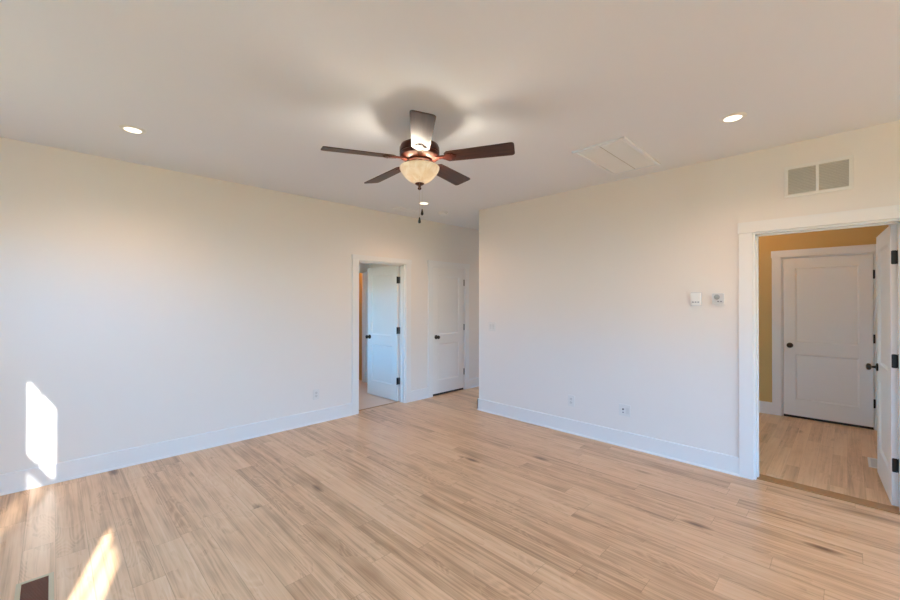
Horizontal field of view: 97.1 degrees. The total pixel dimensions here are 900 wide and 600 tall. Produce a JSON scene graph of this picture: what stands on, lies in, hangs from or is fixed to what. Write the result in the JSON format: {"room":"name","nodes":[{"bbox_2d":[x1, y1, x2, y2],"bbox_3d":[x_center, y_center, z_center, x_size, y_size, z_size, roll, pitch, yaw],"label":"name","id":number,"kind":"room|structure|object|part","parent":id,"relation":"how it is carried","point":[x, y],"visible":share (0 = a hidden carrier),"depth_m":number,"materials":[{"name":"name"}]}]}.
{"room":"empty bedroom","nodes":[
{"label":"empty bedroom","id":0,"kind":"room"},
{"bbox_2d":[0,137,478,473],"bbox_3d":[-0.824,0.136,5.755,0.120,2.743,9.020,0,0,45],"label":"wall","id":1,"kind":"structure","parent":0,"point":[140,305],"depth_m":3.80,"materials":[{"name":"white paint"}]},
{"bbox_2d":[0,377,478,495],"bbox_3d":[-0.731,1.430,5.740,0.025,0.156,8.900,0,0,45],"label":"baseboard","id":2,"kind":"structure","parent":1,"relation":"attached to","point":[17,481],"depth_m":3.74,"materials":[{"name":"white paint"}]},
{"bbox_2d":[313,389,318,399],"bbox_3d":[-1.633,1.153,4.849,0.008,0.124,0.079,0,0,45],"label":"wall outlet","id":3,"kind":"object","parent":1,"relation":"attached to","point":[316,391],"visible":1,"depth_m":4.84,"materials":[{"name":"white plastic"}]},
{"bbox_2d":[351,254,411,414],"bbox_3d":[-0.980,0.455,5.593,0.166,2.103,0.999,0,0,45],"label":"door frame","id":4,"kind":"structure","parent":1,"relation":"attached to","point":[405,265],"depth_m":5.82,"materials":[{"name":"white paint"}]},
{"bbox_3d":[-1.247,0.486,5.230,0.020,2.037,0.094,0,0,45],"label":"casing","id":5,"kind":"part","parent":4,"relation":"part of","materials":[{"name":"white paint"}]},
{"bbox_3d":[-0.929,-0.564,5.548,0.026,0.066,0.999,0,0,45],"label":"head casing","id":6,"kind":"part","parent":4,"relation":"part of","materials":[{"name":"white paint"}]},
{"bbox_3d":[-0.617,0.490,5.861,0.020,2.037,0.094,0,0,45],"label":"casing","id":7,"kind":"part","parent":4,"relation":"part of","materials":[{"name":"white paint"}]},
{"bbox_2d":[365,266,399,400],"bbox_3d":[-1.031,0.493,6.137,0.782,2.008,0.178,0,0,43],"label":"door","id":8,"kind":"structure","parent":1,"relation":"in","point":[383,329],"depth_m":6.12,"materials":[{"name":"white paint"}]},
{"bbox_3d":[-1.044,0.079,6.152,0.509,0.930,0.033,0,0,43],"label":"panel","id":9,"kind":"part","parent":8,"relation":"part of","materials":[{"name":"white paint"}]},
{"bbox_3d":[-1.045,0.984,6.147,0.509,0.580,0.033,0,0,43],"label":"panel","id":10,"kind":"part","parent":8,"relation":"part of","materials":[{"name":"white paint"}]},
{"bbox_2d":[433,268,463,395],"bbox_3d":[0.000,0.501,6.468,0.106,2.018,0.718,0,0,45],"label":"door","id":11,"kind":"structure","parent":1,"relation":"in","point":[448,284],"depth_m":6.47,"materials":[{"name":"white paint"}]},
{"bbox_3d":[-0.029,0.082,6.491,0.033,0.930,0.470,0,0,45],"label":"panel","id":12,"kind":"part","parent":11,"relation":"part of","materials":[{"name":"white paint"}]},
{"bbox_3d":[-0.030,0.987,6.486,0.033,0.580,0.470,0,0,45],"label":"panel","id":13,"kind":"part","parent":11,"relation":"part of","materials":[{"name":"white paint"}]},
{"bbox_2d":[427,260,469,397],"bbox_3d":[-0.057,0.449,6.517,0.166,2.125,0.946,0,0,45],"label":"door frame","id":14,"kind":"structure","parent":1,"relation":"attached to","point":[431,264],"depth_m":6.33,"materials":[{"name":"white paint"}]},
{"bbox_3d":[-0.306,0.492,6.173,0.020,2.037,0.094,0,0,45],"label":"casing","id":15,"kind":"part","parent":14,"relation":"part of","materials":[{"name":"white paint"}]},
{"bbox_3d":[-0.007,-0.570,6.472,0.026,0.088,0.946,0,0,45],"label":"head casing","id":16,"kind":"part","parent":14,"relation":"part of","materials":[{"name":"white paint"}]},
{"bbox_3d":[0.287,0.495,6.766,0.020,2.037,0.094,0,0,45],"label":"casing","id":17,"kind":"part","parent":14,"relation":"part of","materials":[{"name":"white paint"}]},
{"bbox_2d":[359,273,361,379],"bbox_3d":[-2.186,0.143,7.412,0.830,2.743,0.960,0,0,45],"label":"wall","id":18,"kind":"structure","parent":0,"point":[360,274],"depth_m":7.53,"materials":[{"name":"brown paint"}]},
{"bbox_2d":[359,263,392,267],"bbox_3d":[-1.418,0.139,6.419,1.660,2.743,3.320,0,0,45],"label":"wall","id":19,"kind":"structure","parent":0,"point":[363,264],"depth_m":7.23,"materials":[{"name":"white paint"}]},
{"bbox_2d":[359,265,369,382],"bbox_3d":[-1.848,0.442,7.073,0.166,2.142,0.962,0,0,45],"label":"door frame","id":20,"kind":"structure","parent":19,"relation":"attached to","point":[362,269],"depth_m":7.31,"materials":[{"name":"white paint"}]},
{"bbox_3d":[-1.797,-0.577,7.029,0.026,0.104,0.962,0,0,45],"label":"head casing","id":21,"kind":"part","parent":20,"relation":"part of","materials":[{"name":"white paint"}]},
{"bbox_3d":[-1.498,0.496,7.327,0.020,2.037,0.094,0,0,45],"label":"casing","id":22,"kind":"part","parent":20,"relation":"part of","materials":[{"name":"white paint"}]},
{"bbox_2d":[0,0,899,229],"bbox_3d":[1.314,-1.294,3.712,11.620,0.100,9.140,0,0,45],"label":"ceiling","id":23,"kind":"structure","parent":0,"point":[246,92],"depth_m":2.31,"materials":[{"name":"white paint"}]},
{"bbox_2d":[119,125,145,133],"bbox_3d":[-2.326,-1.246,2.913,0.156,0.008,0.156,0,0,45],"label":"recessed light","id":24,"kind":"object","parent":23,"relation":"in","point":[128,128],"visible":1,"depth_m":2.90,"materials":[{"name":"white ceramic"}]},
{"bbox_2d":[321,110,514,222],"bbox_3d":[-0.233,-0.882,2.787,1.228,0.735,1.268,0,0,45],"label":"ceiling fan","id":25,"kind":"object","parent":23,"relation":"hanging from","point":[419,153],"visible":1,"depth_m":2.66,"materials":[{"name":"brown wood"}]},
{"bbox_3d":[-0.590,-0.959,2.586,0.471,0.006,0.144,-2,12,-24],"label":"blade","id":26,"kind":"part","parent":25,"relation":"part of","materials":[{"name":"brown wood"}]},
{"bbox_3d":[-0.489,-0.961,3.063,0.144,0.006,0.471,-18,10,-41],"label":"blade","id":27,"kind":"part","parent":25,"relation":"part of","materials":[{"name":"brown wood"}]},
{"bbox_3d":[-0.205,-0.747,2.674,0.001,0.380,0.001,0,0,45],"label":"pull chain","id":28,"kind":"part","parent":25,"relation":"part of","materials":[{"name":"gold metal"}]},
{"bbox_3d":[-0.211,-0.865,2.754,0.275,0.116,0.275,0,0,45],"label":"lamp shade","id":29,"kind":"part","parent":25,"relation":"part of","materials":[{"name":"beige glass"}]},
{"bbox_3d":[-0.168,-0.987,2.342,0.144,0.006,0.471,10,-3,-6],"label":"blade","id":30,"kind":"part","parent":25,"relation":"part of","materials":[{"name":"wood"}]},
{"bbox_3d":[-0.003,-0.980,3.115,0.144,0.006,0.471,-16,-7,29],"label":"blade","id":31,"kind":"part","parent":25,"relation":"part of","materials":[{"name":"brown wood"}]},
{"bbox_3d":[0.195,-0.990,2.668,0.471,0.006,0.144,-2,-12,12],"label":"blade","id":32,"kind":"part","parent":25,"relation":"part of","materials":[{"name":"brown wood"}]},
{"bbox_2d":[418,201,429,204],"bbox_3d":[-0.332,-1.234,5.071,0.156,0.008,0.156,0,0,45],"label":"recessed light","id":33,"kind":"object","parent":23,"relation":"in","point":[422,202],"visible":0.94,"depth_m":5.08,"materials":[{"name":"white ceramic"}]},
{"bbox_2d":[438,211,447,215],"bbox_3d":[-0.098,-1.215,5.596,0.136,0.041,0.136,0,0,45],"label":"smoke detector","id":34,"kind":"object","parent":23,"relation":"attached to","point":[442,213],"visible":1,"depth_m":5.55,"materials":[{"name":"white plastic"}]},
{"bbox_2d":[572,136,660,175],"bbox_3d":[1.470,-1.237,3.472,0.436,0.016,0.835,0,0,45],"label":"ceiling vent","id":35,"kind":"object","parent":23,"relation":"in","point":[620,155],"visible":1,"depth_m":3.43,"materials":[{"name":"white metal"}]},
{"bbox_3d":[1.401,-1.240,3.540,0.186,0.006,0.779,0,0,45],"label":"louver panel","id":36,"kind":"part","parent":35,"relation":"part of","materials":[{"name":"white metal"}]},
{"bbox_3d":[1.538,-1.241,3.403,0.186,0.006,0.779,0,0,45],"label":"louver panel","id":37,"kind":"part","parent":35,"relation":"part of","materials":[{"name":"white metal"}]},
{"bbox_2d":[719,112,746,122],"bbox_3d":[1.935,-1.244,2.718,0.156,0.008,0.156,0,0,45],"label":"recessed light","id":38,"kind":"object","parent":23,"relation":"in","point":[737,116],"visible":1,"depth_m":2.71,"materials":[{"name":"white ceramic"}]},
{"bbox_2d":[0,380,899,599],"bbox_3d":[1.305,1.549,3.620,11.520,0.100,9.020,0,0,45],"label":"floor","id":39,"kind":"structure","parent":0,"point":[438,497],"depth_m":2.69,"materials":[{"name":"brown wood"}]},
{"bbox_2d":[14,572,53,599],"bbox_3d":[-2.104,1.486,2.012,0.310,0.005,0.140,0,0,45],"label":"floor vent","id":40,"kind":"object","parent":39,"relation":"in","point":[42,587],"visible":1,"depth_m":2.04,"materials":[{"name":"beige metal"}]},
{"bbox_2d":[359,401,399,410],"bbox_3d":[-1.021,1.505,5.629,0.030,0.004,0.763,0,0,45],"label":"threshold","id":41,"kind":"object","parent":39,"relation":"on","point":[397,401],"visible":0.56,"depth_m":5.62,"materials":[{"name":"brown wood"}]},
{"bbox_2d":[757,474,899,514],"bbox_3d":[2.897,1.494,3.085,0.806,0.007,0.122,0,0,45],"label":"threshold","id":42,"kind":"object","parent":39,"relation":"on","point":[884,507],"visible":0.97,"depth_m":3.04,"materials":[{"name":"brown wood"}]},
{"bbox_2d":[867,457,876,468],"bbox_3d":[3.918,1.498,3.633,0.130,0.005,0.310,0,0,45],"label":"floor vent","id":43,"kind":"object","parent":39,"relation":"in","point":[872,462],"visible":0.48,"depth_m":3.66,"materials":[{"name":"white metal"}]},
{"bbox_2d":[479,120,899,456],"bbox_3d":[3.164,0.124,2.785,7.699,2.743,0.120,0,0,45],"label":"wall","id":44,"kind":"structure","parent":0,"point":[586,291],"depth_m":3.94,"materials":[{"name":"white paint"}]},
{"bbox_2d":[489,322,495,330],"bbox_3d":[0.560,0.354,5.292,0.118,0.120,0.011,0,0,45],"label":"light switch","id":45,"kind":"object","parent":44,"relation":"attached to","point":[492,325],"visible":1,"depth_m":5.28,"materials":[{"name":"white plastic"}]},
{"bbox_2d":[568,395,574,406],"bbox_3d":[1.367,1.137,4.484,0.079,0.124,0.008,0,0,45],"label":"wall outlet","id":46,"kind":"object","parent":44,"relation":"attached to","point":[571,399],"visible":1,"depth_m":4.48,"materials":[{"name":"white plastic"}]},
{"bbox_2d":[477,398,738,476],"bbox_3d":[4.422,1.426,4.141,7.604,0.156,3.878,0,0,45],"label":"baseboard","id":47,"kind":"structure","parent":44,"relation":"attached to","point":[716,461],"depth_m":4.06,"materials":[{"name":"white paint"}]},
{"bbox_2d":[619,404,630,416],"bbox_3d":[1.784,1.129,4.062,0.116,0.118,0.016,0,0,45],"label":"outlet","id":48,"kind":"object","parent":44,"relation":"attached to","point":[624,410],"visible":1,"depth_m":4.06,"materials":[{"name":"white plastic"}]},
{"bbox_2d":[691,292,701,305],"bbox_3d":[2.235,-0.008,3.610,0.088,0.124,0.028,0,0,45],"label":"thermostat","id":49,"kind":"object","parent":44,"relation":"attached to","point":[696,297],"visible":1,"depth_m":3.60,"materials":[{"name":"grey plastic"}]},
{"bbox_2d":[712,293,724,303],"bbox_3d":[2.354,-0.013,3.490,0.092,0.094,0.029,0,0,45],"label":"thermostat","id":50,"kind":"object","parent":44,"relation":"attached to","point":[717,298],"visible":1,"depth_m":3.48,"materials":[{"name":"white plastic"}]},
{"bbox_2d":[738,205,899,511],"bbox_3d":[2.875,0.421,3.068,1.042,2.152,0.166,0,0,45],"label":"door frame","id":51,"kind":"structure","parent":44,"relation":"attached to","point":[749,233],"depth_m":3.32,"materials":[{"name":"white paint"}]},
{"bbox_3d":[2.497,0.467,3.350,0.094,2.062,0.020,0,0,45],"label":"casing","id":52,"kind":"part","parent":51,"relation":"part of","materials":[{"name":"white paint"}]},
{"bbox_3d":[2.827,-0.610,3.023,1.042,0.090,0.026,0,0,45],"label":"head casing","id":53,"kind":"part","parent":51,"relation":"part of","materials":[{"name":"white paint"}]},
{"bbox_2d":[784,155,853,198],"bbox_3d":[2.816,-0.938,3.045,0.390,0.248,0.012,0,0,45],"label":"air vent","id":54,"kind":"object","parent":44,"relation":"in","point":[835,174],"visible":1,"depth_m":3.04,"materials":[{"name":"white metal"}]},
{"bbox_3d":[2.753,-0.937,3.109,0.162,0.197,0.007,0,0,45],"label":"louver panel","id":55,"kind":"part","parent":54,"relation":"part of","materials":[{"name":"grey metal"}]},
{"bbox_3d":[2.880,-0.938,2.982,0.162,0.197,0.007,0,0,45],"label":"louver panel","id":56,"kind":"part","parent":54,"relation":"part of","materials":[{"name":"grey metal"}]},
{"bbox_2d":[759,225,888,401],"bbox_3d":[4.233,0.138,5.369,2.600,2.743,0.120,0,0,45],"label":"wall","id":57,"kind":"structure","parent":0,"point":[861,235],"depth_m":5.26,"materials":[{"name":"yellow paint"}]},
{"bbox_2d":[759,401,771,413],"bbox_3d":[3.315,1.427,4.473,2.320,0.156,2.433,0,0,45],"label":"baseboard","id":58,"kind":"structure","parent":57,"relation":"attached to","point":[765,407],"depth_m":5.29,"materials":[{"name":"white paint"}]},
{"bbox_2d":[771,244,876,429],"bbox_3d":[4.667,0.432,4.929,1.048,2.152,0.166,0,0,45],"label":"door frame","id":59,"kind":"structure","parent":57,"relation":"attached to","point":[777,256],"depth_m":5.18,"materials":[{"name":"white paint"}]},
{"bbox_3d":[4.287,0.478,5.213,0.094,2.062,0.020,0,0,45],"label":"casing","id":60,"kind":"part","parent":59,"relation":"part of","materials":[{"name":"white paint"}]},
{"bbox_3d":[4.618,-0.600,4.885,1.048,0.090,0.026,0,0,45],"label":"head casing","id":61,"kind":"part","parent":59,"relation":"part of","materials":[{"name":"white paint"}]},
{"bbox_3d":[4.952,0.475,4.549,0.094,2.062,0.020,0,0,45],"label":"casing","id":62,"kind":"part","parent":59,"relation":"part of","materials":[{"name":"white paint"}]},
{"bbox_2d":[783,254,875,429],"bbox_3d":[4.618,0.485,4.872,0.820,2.042,0.106,0,0,45],"label":"door","id":63,"kind":"structure","parent":57,"relation":"in","point":[829,336],"depth_m":4.87,"materials":[{"name":"white paint"}]},
{"bbox_3d":[4.639,0.066,4.903,0.572,0.953,0.033,0,0,45],"label":"panel","id":64,"kind":"part","parent":63,"relation":"part of","materials":[{"name":"white paint"}]},
{"bbox_3d":[4.639,0.983,4.899,0.572,0.580,0.033,0,0,45],"label":"panel","id":65,"kind":"part","parent":63,"relation":"part of","materials":[{"name":"white paint"}]},
{"bbox_2d":[892,224,898,437],"bbox_3d":[3.486,0.134,4.586,2.650,2.743,2.883,0,0,45],"label":"wall","id":66,"kind":"structure","parent":0,"point":[892,224],"depth_m":3.72,"materials":[{"name":"white paint"}]},
{"bbox_2d":[866,224,898,506],"bbox_3d":[3.438,0.469,3.125,0.178,2.029,0.820,0,0,42],"label":"door","id":67,"kind":"structure","parent":66,"relation":"in","point":[887,365],"depth_m":3.02,"materials":[{"name":"white paint"}]},
{"bbox_3d":[3.620,0.575,3.423,0.052,0.057,0.057,0,0,42],"label":"knob","id":68,"kind":"part","parent":67,"relation":"part of","materials":[{"name":"black metal"}]},
{"bbox_3d":[3.459,0.057,3.149,0.033,0.953,0.524,0,0,42],"label":"panel","id":69,"kind":"part","parent":67,"relation":"part of","materials":[{"name":"white paint"}]},
{"bbox_3d":[3.458,0.973,3.144,0.033,0.580,0.524,0,0,42],"label":"panel","id":70,"kind":"part","parent":67,"relation":"part of","materials":[{"name":"white paint"}]},
{"bbox_3d":[3.459,0.469,3.148,0.035,2.029,0.758,0,0,42],"label":"frame","id":71,"kind":"part","parent":67,"relation":"part of","materials":[{"name":"white paint"}]}
]}

